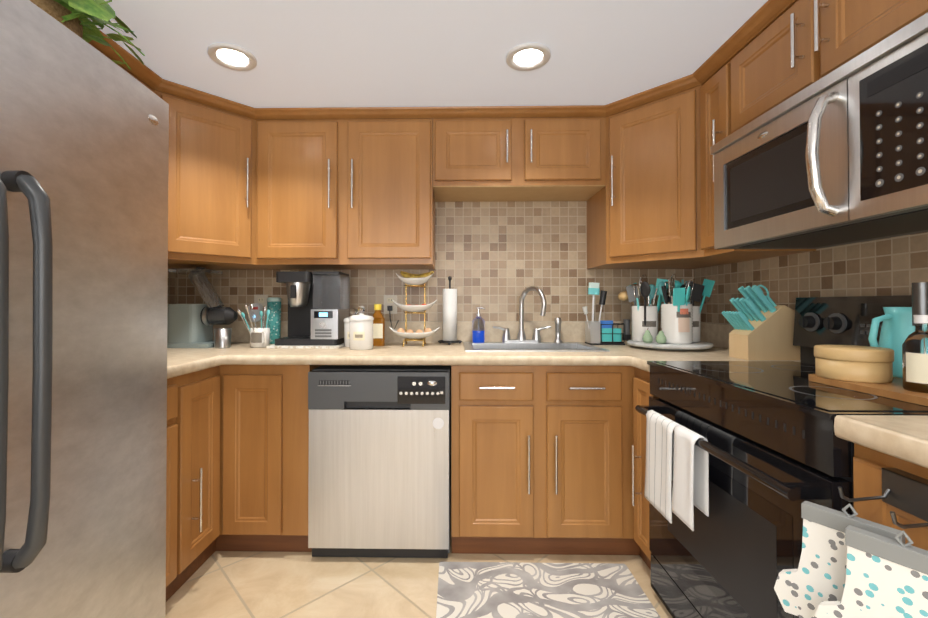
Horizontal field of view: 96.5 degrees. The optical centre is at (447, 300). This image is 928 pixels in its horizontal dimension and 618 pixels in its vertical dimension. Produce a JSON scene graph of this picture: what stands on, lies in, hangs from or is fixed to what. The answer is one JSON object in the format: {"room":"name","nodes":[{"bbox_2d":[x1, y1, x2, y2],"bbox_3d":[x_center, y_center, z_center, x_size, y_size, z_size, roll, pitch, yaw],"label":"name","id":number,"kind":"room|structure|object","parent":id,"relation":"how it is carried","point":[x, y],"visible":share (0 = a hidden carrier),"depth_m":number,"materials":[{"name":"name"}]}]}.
{"room":"kitchen","nodes":[
{"label":"kitchen","id":0,"kind":"room"},
{"bbox_2d":[168,273,176,303],"bbox_3d":[-1.654,0.058,0.297,0.100,2.050,4.200,0,-1,1],"label":"wall","id":1,"kind":"structure","parent":0,"point":[172,288],"depth_m":2.36,"materials":[{"name":"tile"}]},
{"bbox_2d":[89,43,155,93],"bbox_3d":[-1.401,-0.570,1.539,0.360,0.764,0.509,0,-1,1],"label":"upper cabinet","id":2,"kind":"object","parent":1,"relation":"attached to","point":[146,85],"depth_m":1.68,"materials":[{"name":"brown wood"}]},
{"bbox_2d":[154,90,279,269],"bbox_3d":[-1.268,-0.565,2.094,0.607,0.764,0.603,0,-1,1],"label":"upper cabinet","id":3,"kind":"object","parent":1,"relation":"attached to","point":[211,185],"visible":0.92,"depth_m":1.94,"materials":[{"name":"brown wood"}]},
{"bbox_2d":[165,510,672,617],"bbox_3d":[-0.122,1.133,0.260,3.165,0.100,4.400,0,-1,1],"label":"floor","id":4,"kind":"structure","parent":0,"point":[240,584],"depth_m":1.60,"materials":[{"name":"tile"}]},
{"bbox_2d":[0,0,168,617],"bbox_3d":[-1.179,0.236,0.814,0.825,1.696,0.913,0,-1,1],"label":"refrigerator","id":5,"kind":"object","parent":4,"relation":"on","point":[84,141],"visible":1,"depth_m":0.95,"materials":[{"name":"grey metal"}]},
{"bbox_2d":[30,0,144,68],"bbox_3d":[-1.022,-0.764,1.117,0.326,0.310,0.425,0,-1,1],"label":"potted plant","id":6,"kind":"object","parent":5,"relation":"on","point":[73,15],"visible":0.46,"depth_m":1.11,"materials":[{"name":"plant"}]},
{"bbox_2d":[166,365,320,601],"bbox_3d":[-1.085,0.684,1.823,0.981,0.824,1.113,0,-1,1],"label":"base cabinet","id":7,"kind":"object","parent":4,"relation":"on","point":[237,465],"visible":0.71,"depth_m":1.77,"materials":[{"name":"brown wood"}]},
{"bbox_2d":[167,325,222,378],"bbox_3d":[-1.268,0.190,1.506,0.627,0.157,0.465,0,-1,1],"label":"countertop","id":8,"kind":"structure","parent":7,"relation":"on","point":[180,361],"depth_m":1.67,"materials":[{"name":"beige stone"}]},
{"bbox_2d":[308,365,450,557],"bbox_3d":[-0.285,0.698,2.032,0.596,0.794,0.612,0,-1,1],"label":"dishwasher","id":9,"kind":"object","parent":4,"relation":"on","point":[379,478],"visible":1,"depth_m":1.74,"materials":[{"name":"grey metal"}]},
{"bbox_2d":[436,562,660,617],"bbox_3d":[0.339,1.086,1.063,0.770,0.008,1.320,0,-1,1],"label":"rug","id":10,"kind":"object","parent":4,"relation":"on","point":[526,590],"visible":1,"depth_m":1.55,"materials":[{"name":"grey fabric"}]},
{"bbox_2d":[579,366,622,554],"bbox_3d":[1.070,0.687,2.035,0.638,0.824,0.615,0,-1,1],"label":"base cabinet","id":11,"kind":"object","parent":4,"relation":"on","point":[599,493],"depth_m":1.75,"materials":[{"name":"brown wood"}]},
{"bbox_2d":[223,322,626,365],"bbox_3d":[-0.091,0.195,2.043,2.961,0.157,0.648,0,-1,1],"label":"countertop","id":12,"kind":"structure","parent":11,"relation":"on","point":[433,352],"depth_m":1.84,"materials":[{"name":"beige stone"}]},
{"bbox_2d":[167,267,237,348],"bbox_3d":[-1.240,0.029,2.111,0.345,0.405,0.209,0,-1,1],"label":"juicer","id":13,"kind":"object","parent":12,"relation":"on","point":[189,325],"visible":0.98,"depth_m":2.05,"materials":[{"name":"grey"}]},
{"bbox_2d":[237,304,269,347],"bbox_3d":[-0.963,0.122,2.062,0.150,0.218,0.153,0,-1,1],"label":"utensil holder","id":14,"kind":"object","parent":12,"relation":"on","point":[259,337],"visible":1,"depth_m":2.04,"materials":[{"name":"white ceramic"}]},
{"bbox_2d":[267,297,281,343],"bbox_3d":[-0.950,0.107,2.270,0.074,0.252,0.074,0,-1,1],"label":"tumbler","id":15,"kind":"object","parent":12,"relation":"on","point":[274,316],"visible":0.81,"depth_m":2.24,"materials":[{"name":"teal plastic"}]},
{"bbox_2d":[266,343,344,348],"bbox_3d":[-0.702,0.227,2.157,0.360,0.010,0.295,0,-1,1],"label":"trivet","id":16,"kind":"object","parent":12,"relation":"on","point":[308,346],"visible":0.4,"depth_m":2.01,"materials":[{"name":"white"}]},
{"bbox_2d":[275,271,349,345],"bbox_3d":[-0.701,0.038,2.165,0.323,0.368,0.232,0,-1,1],"label":"coffee maker","id":17,"kind":"object","parent":16,"relation":"on","point":[318,307],"visible":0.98,"depth_m":2.08,"materials":[{"name":"black plastic"}]},
{"bbox_2d":[344,308,357,346],"bbox_3d":[-0.476,0.134,2.111,0.106,0.195,0.105,0,-1,1],"label":"sugar canister","id":18,"kind":"object","parent":12,"relation":"on","point":[354,311],"visible":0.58,"depth_m":2.08,"materials":[{"name":"white ceramic"}]},
{"bbox_2d":[349,306,373,349],"bbox_3d":[-0.414,0.127,1.990,0.118,0.208,0.117,0,-1,1],"label":"tea canister","id":19,"kind":"object","parent":12,"relation":"on","point":[361,331],"visible":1,"depth_m":1.94,"materials":[{"name":"white ceramic"}]},
{"bbox_2d":[373,304,384,345],"bbox_3d":[-0.362,0.124,2.150,0.072,0.215,0.060,0,-1,1],"label":"bottle","id":20,"kind":"object","parent":12,"relation":"on","point":[379,329],"visible":0.81,"depth_m":2.12,"materials":[{"name":"orange glass"}]},
{"bbox_2d":[389,271,439,346],"bbox_3d":[-0.172,0.037,2.157,0.270,0.390,0.144,0,-1,1],"label":"fruit stand","id":21,"kind":"object","parent":12,"relation":"on","point":[413,280],"visible":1,"depth_m":2.13,"materials":[{"name":"white ceramic"}]},
{"bbox_2d":[392,300,436,311],"bbox_3d":[-0.172,0.025,2.157,0.235,0.064,0.105,0,-1,1],"label":"bowl","id":22,"kind":"object","parent":21,"relation":"on","point":[411,308],"depth_m":2.13,"materials":[{"name":"white ceramic"}]},
{"bbox_2d":[389,327,439,338],"bbox_3d":[-0.172,0.165,2.156,0.270,0.065,0.115,0,-1,1],"label":"bowl","id":23,"kind":"object","parent":21,"relation":"on","point":[407,334],"depth_m":2.13,"materials":[{"name":"white ceramic"}]},
{"bbox_2d":[396,273,433,284],"bbox_3d":[-0.172,-0.115,2.159,0.200,0.064,0.095,0,-1,1],"label":"bowl","id":24,"kind":"object","parent":21,"relation":"on","point":[408,278],"depth_m":2.13,"materials":[{"name":"white ceramic"}]},
{"bbox_2d":[438,276,461,344],"bbox_3d":[0.013,0.049,2.243,0.132,0.368,0.134,0,-1,1],"label":"paper towel holder","id":25,"kind":"object","parent":12,"relation":"on","point":[449,316],"visible":1,"depth_m":2.21,"materials":[{"name":"white paper"}]},
{"bbox_2d":[493,286,550,342],"bbox_3d":[0.404,0.074,2.211,0.317,0.306,0.181,0,-1,1],"label":"faucet","id":26,"kind":"object","parent":12,"relation":"on","point":[521,337],"visible":1,"depth_m":2.25,"materials":[{"name":"metal"}]},
{"bbox_2d":[463,342,609,351],"bbox_3d":[0.409,0.312,2.092,0.650,0.174,0.445,0,-1,1],"label":"sink","id":27,"kind":"object","parent":12,"relation":"in","point":[527,347],"visible":0.23,"depth_m":2.22,"materials":[{"name":"metal"}]},
{"bbox_2d":[473,307,484,342],"bbox_3d":[0.172,0.129,2.277,0.070,0.196,0.065,0,-1,1],"label":"soap dispenser","id":28,"kind":"object","parent":27,"relation":"on","point":[478,329],"visible":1,"depth_m":2.25,"materials":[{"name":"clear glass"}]},
{"bbox_2d":[554,317,562,342],"bbox_3d":[0.605,0.158,2.270,0.048,0.138,0.048,0,-1,1],"label":"sprayer","id":29,"kind":"object","parent":27,"relation":"on","point":[558,322],"visible":1,"depth_m":2.26,"materials":[{"name":"metal"}]},
{"bbox_2d":[582,282,630,344],"bbox_3d":[0.849,0.066,2.232,0.261,0.334,0.100,0,-1,1],"label":"sink caddy","id":30,"kind":"object","parent":12,"relation":"on","point":[601,332],"visible":0.96,"depth_m":2.20,"materials":[{"name":"black plastic"}]},
{"bbox_2d":[618,274,714,349],"bbox_3d":[1.090,0.047,2.026,0.420,0.367,0.372,0,-1,1],"label":"utensil holder","id":31,"kind":"object","parent":12,"relation":"on","point":[680,322],"visible":1,"depth_m":1.95,"materials":[{"name":"white ceramic"}]},
{"bbox_2d":[627,322,800,371],"bbox_3d":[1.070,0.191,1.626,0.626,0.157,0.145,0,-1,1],"label":"countertop","id":32,"kind":"structure","parent":11,"relation":"on","point":[716,334],"depth_m":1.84,"materials":[{"name":"beige stone"}]},
{"bbox_2d":[722,285,800,359],"bbox_3d":[1.234,0.082,1.638,0.240,0.291,0.110,0,-1,1],"label":"knife block","id":33,"kind":"object","parent":32,"relation":"on","point":[760,322],"visible":1,"depth_m":1.59,"materials":[{"name":"brown wood"}]},
{"bbox_2d":[619,366,653,569],"bbox_3d":[1.063,0.683,1.639,0.638,0.824,0.177,0,-1,1],"label":"base cabinet","id":34,"kind":"object","parent":4,"relation":"on","point":[634,383],"depth_m":1.73,"materials":[{"name":"brown wood"}]},
{"bbox_2d":[635,295,927,617],"bbox_3d":[1.029,0.536,1.171,0.686,1.104,0.758,0,-1,1],"label":"range","id":35,"kind":"object","parent":4,"relation":"on","point":[777,449],"visible":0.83,"depth_m":1.08,"materials":[{"name":"black glass"}]},
{"bbox_2d":[644,410,679,523],"bbox_3d":[0.697,0.524,1.340,0.047,0.300,0.176,0,-1,1],"label":"dish towel","id":36,"kind":"object","parent":35,"relation":"hanging from","point":[659,456],"visible":0.9,"depth_m":1.33,"materials":[{"name":"white fabric"}]},
{"bbox_2d":[672,425,708,530],"bbox_3d":[0.695,0.503,1.193,0.046,0.259,0.111,0,-1,1],"label":"dish towel","id":37,"kind":"object","parent":35,"relation":"hanging from","point":[690,491],"visible":0.98,"depth_m":1.18,"materials":[{"name":"white fabric"}]},
{"bbox_2d":[808,282,927,405],"bbox_3d":[1.123,0.086,0.979,0.290,0.262,0.350,0,-1,1],"label":"serving tray","id":38,"kind":"object","parent":35,"relation":"on","point":[893,364],"visible":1,"depth_m":1.01,"materials":[{"name":"brown wood"}]},
{"bbox_2d":[902,315,927,392],"bbox_3d":[1.057,0.116,0.920,0.065,0.168,0.065,0,-1,1],"label":"syrup bottle","id":39,"kind":"object","parent":38,"relation":"on","point":[915,347],"depth_m":0.91,"materials":[{"name":"brown glass"}]},
{"bbox_2d":[853,443,927,550],"bbox_3d":[1.057,0.671,0.415,0.608,0.824,0.741,0,-1,1],"label":"base cabinet","id":40,"kind":"object","parent":4,"relation":"on","point":[869,464],"visible":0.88,"depth_m":0.73,"materials":[{"name":"brown wood"}]},
{"bbox_2d":[834,415,927,467],"bbox_3d":[1.049,0.179,0.420,0.626,0.157,0.741,0,-1,1],"label":"countertop","id":41,"kind":"structure","parent":40,"relation":"on","point":[904,437],"depth_m":0.72,"materials":[{"name":"beige stone"}]},
{"bbox_2d":[838,468,927,528],"bbox_3d":[0.723,0.318,0.666,0.108,0.058,0.109,0,-1,1],"label":"hook","id":42,"kind":"object","parent":40,"relation":"attached to","point":[907,492],"visible":1,"depth_m":0.68,"materials":[{"name":"grey metal"}]},
{"bbox_2d":[774,501,904,617],"bbox_3d":[0.679,0.507,0.722,0.021,0.321,0.178,0,-1,-32],"label":"oven mitt","id":43,"kind":"object","parent":42,"relation":"hanging from","point":[811,583],"visible":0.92,"depth_m":0.74,"materials":[{"name":"fabric"}]},
{"bbox_2d":[814,525,927,617],"bbox_3d":[0.678,0.506,0.637,0.021,0.321,0.178,0,-1,-32],"label":"oven mitt","id":44,"kind":"object","parent":42,"relation":"hanging from","point":[886,577],"visible":1,"depth_m":0.64,"materials":[{"name":"fabric"}]},
{"bbox_2d":[88,0,767,107],"bbox_3d":[-0.122,-1.017,0.281,3.165,0.100,4.400,0,-1,1],"label":"ceiling","id":45,"kind":"structure","parent":0,"point":[368,53],"depth_m":1.55,"materials":[{"name":"white paint"}]},
{"bbox_2d":[207,42,256,70],"bbox_3d":[-0.837,-0.947,1.613,0.172,0.012,0.172,0,-1,1],"label":"recessed light","id":46,"kind":"object","parent":45,"relation":"in","point":[232,56],"visible":0.96,"depth_m":1.61,"materials":[{"name":"white plastic"}]},
{"bbox_2d":[89,0,796,119],"bbox_3d":[-0.108,-0.940,1.078,2.353,0.034,1.994,0,-1,1],"label":"crown molding","id":47,"kind":"structure","parent":45,"relation":"attached to","point":[760,20],"depth_m":1.96,"materials":[{"name":"brown wood"}]},
{"bbox_2d":[506,42,550,70],"bbox_3d":[0.314,-0.947,1.613,0.172,0.012,0.172,0,-1,1],"label":"recessed light","id":48,"kind":"object","parent":45,"relation":"in","point":[526,57],"visible":0.98,"depth_m":1.61,"materials":[{"name":"white plastic"}]},
{"bbox_2d":[177,201,693,321],"bbox_3d":[-0.085,0.079,2.420,3.165,2.050,0.100,0,-1,1],"label":"tile backsplash","id":49,"kind":"structure","parent":0,"point":[495,260],"depth_m":2.37,"materials":[{"name":"tile"}]},
{"bbox_2d":[254,295,267,312],"bbox_3d":[-1.073,0.018,2.384,0.078,0.108,0.007,0,-1,1],"label":"electrical outlet","id":50,"kind":"object","parent":49,"relation":"attached to","point":[261,300],"visible":0.67,"depth_m":2.38,"materials":[{"name":"beige plastic"}]},
{"bbox_2d":[248,303,262,321],"bbox_3d":[-1.094,0.066,2.360,0.072,0.105,0.038,0,-1,1],"label":"plug-in device","id":51,"kind":"object","parent":50,"relation":"attached to","point":[257,308],"visible":0.71,"depth_m":2.34,"materials":[{"name":"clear plastic"}]},
{"bbox_2d":[255,119,434,269],"bbox_3d":[-0.519,-0.564,2.202,0.892,0.764,0.360,0,-1,1],"label":"upper cabinet","id":52,"kind":"object","parent":49,"relation":"attached to","point":[344,194],"visible":1,"depth_m":2.06,"materials":[{"name":"brown wood"}]},
{"bbox_2d":[384,295,396,313],"bbox_3d":[-0.327,0.020,2.371,0.076,0.108,0.007,0,-1,1],"label":"electrical outlet","id":53,"kind":"object","parent":49,"relation":"attached to","point":[388,299],"visible":0.67,"depth_m":2.37,"materials":[{"name":"beige plastic"}]},
{"bbox_2d":[387,306,398,328],"bbox_3d":[-0.308,0.102,2.351,0.066,0.149,0.028,0,-1,1],"label":"cord","id":54,"kind":"object","parent":53,"relation":"attached to","point":[389,308],"visible":0.85,"depth_m":2.35,"materials":[{"name":"black plastic"}]},
{"bbox_2d":[433,117,605,201],"bbox_3d":[0.358,-0.758,2.189,0.859,0.376,0.360,0,-1,1],"label":"upper cabinet","id":55,"kind":"object","parent":49,"relation":"attached to","point":[511,159],"visible":1,"depth_m":2.05,"materials":[{"name":"brown wood"}]},
{"bbox_2d":[694,232,927,324],"bbox_3d":[1.410,0.058,0.245,0.100,2.050,4.200,0,-1,1],"label":"tile backsplash","id":56,"kind":"structure","parent":0,"point":[894,266],"depth_m":1.51,"materials":[{"name":"tile"}]},
{"bbox_2d":[587,85,770,268],"bbox_3d":[1.086,-0.565,2.053,0.607,0.764,0.603,0,-1,1],"label":"upper cabinet","id":57,"kind":"object","parent":56,"relation":"attached to","point":[643,208],"visible":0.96,"depth_m":1.90,"materials":[{"name":"brown wood"}]},
{"bbox_2d":[700,58,815,256],"bbox_3d":[1.202,-0.569,1.654,0.360,0.764,0.190,0,-1,1],"label":"upper cabinet","id":58,"kind":"object","parent":56,"relation":"attached to","point":[715,108],"visible":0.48,"depth_m":1.67,"materials":[{"name":"brown wood"}]},
{"bbox_2d":[731,0,927,132],"bbox_3d":[1.194,-0.782,1.181,0.360,0.348,0.756,0,-1,1],"label":"upper cabinet","id":59,"kind":"object","parent":56,"relation":"attached to","point":[797,46],"visible":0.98,"depth_m":1.22,"materials":[{"name":"brown wood"}]},
{"bbox_2d":[710,12,927,248],"bbox_3d":[1.149,-0.390,1.178,0.447,0.390,0.758,0,-1,1],"label":"microwave","id":60,"kind":"object","parent":59,"relation":"attached to","point":[838,156],"visible":1,"depth_m":1.06,"materials":[{"name":"grey metal"}]}
]}

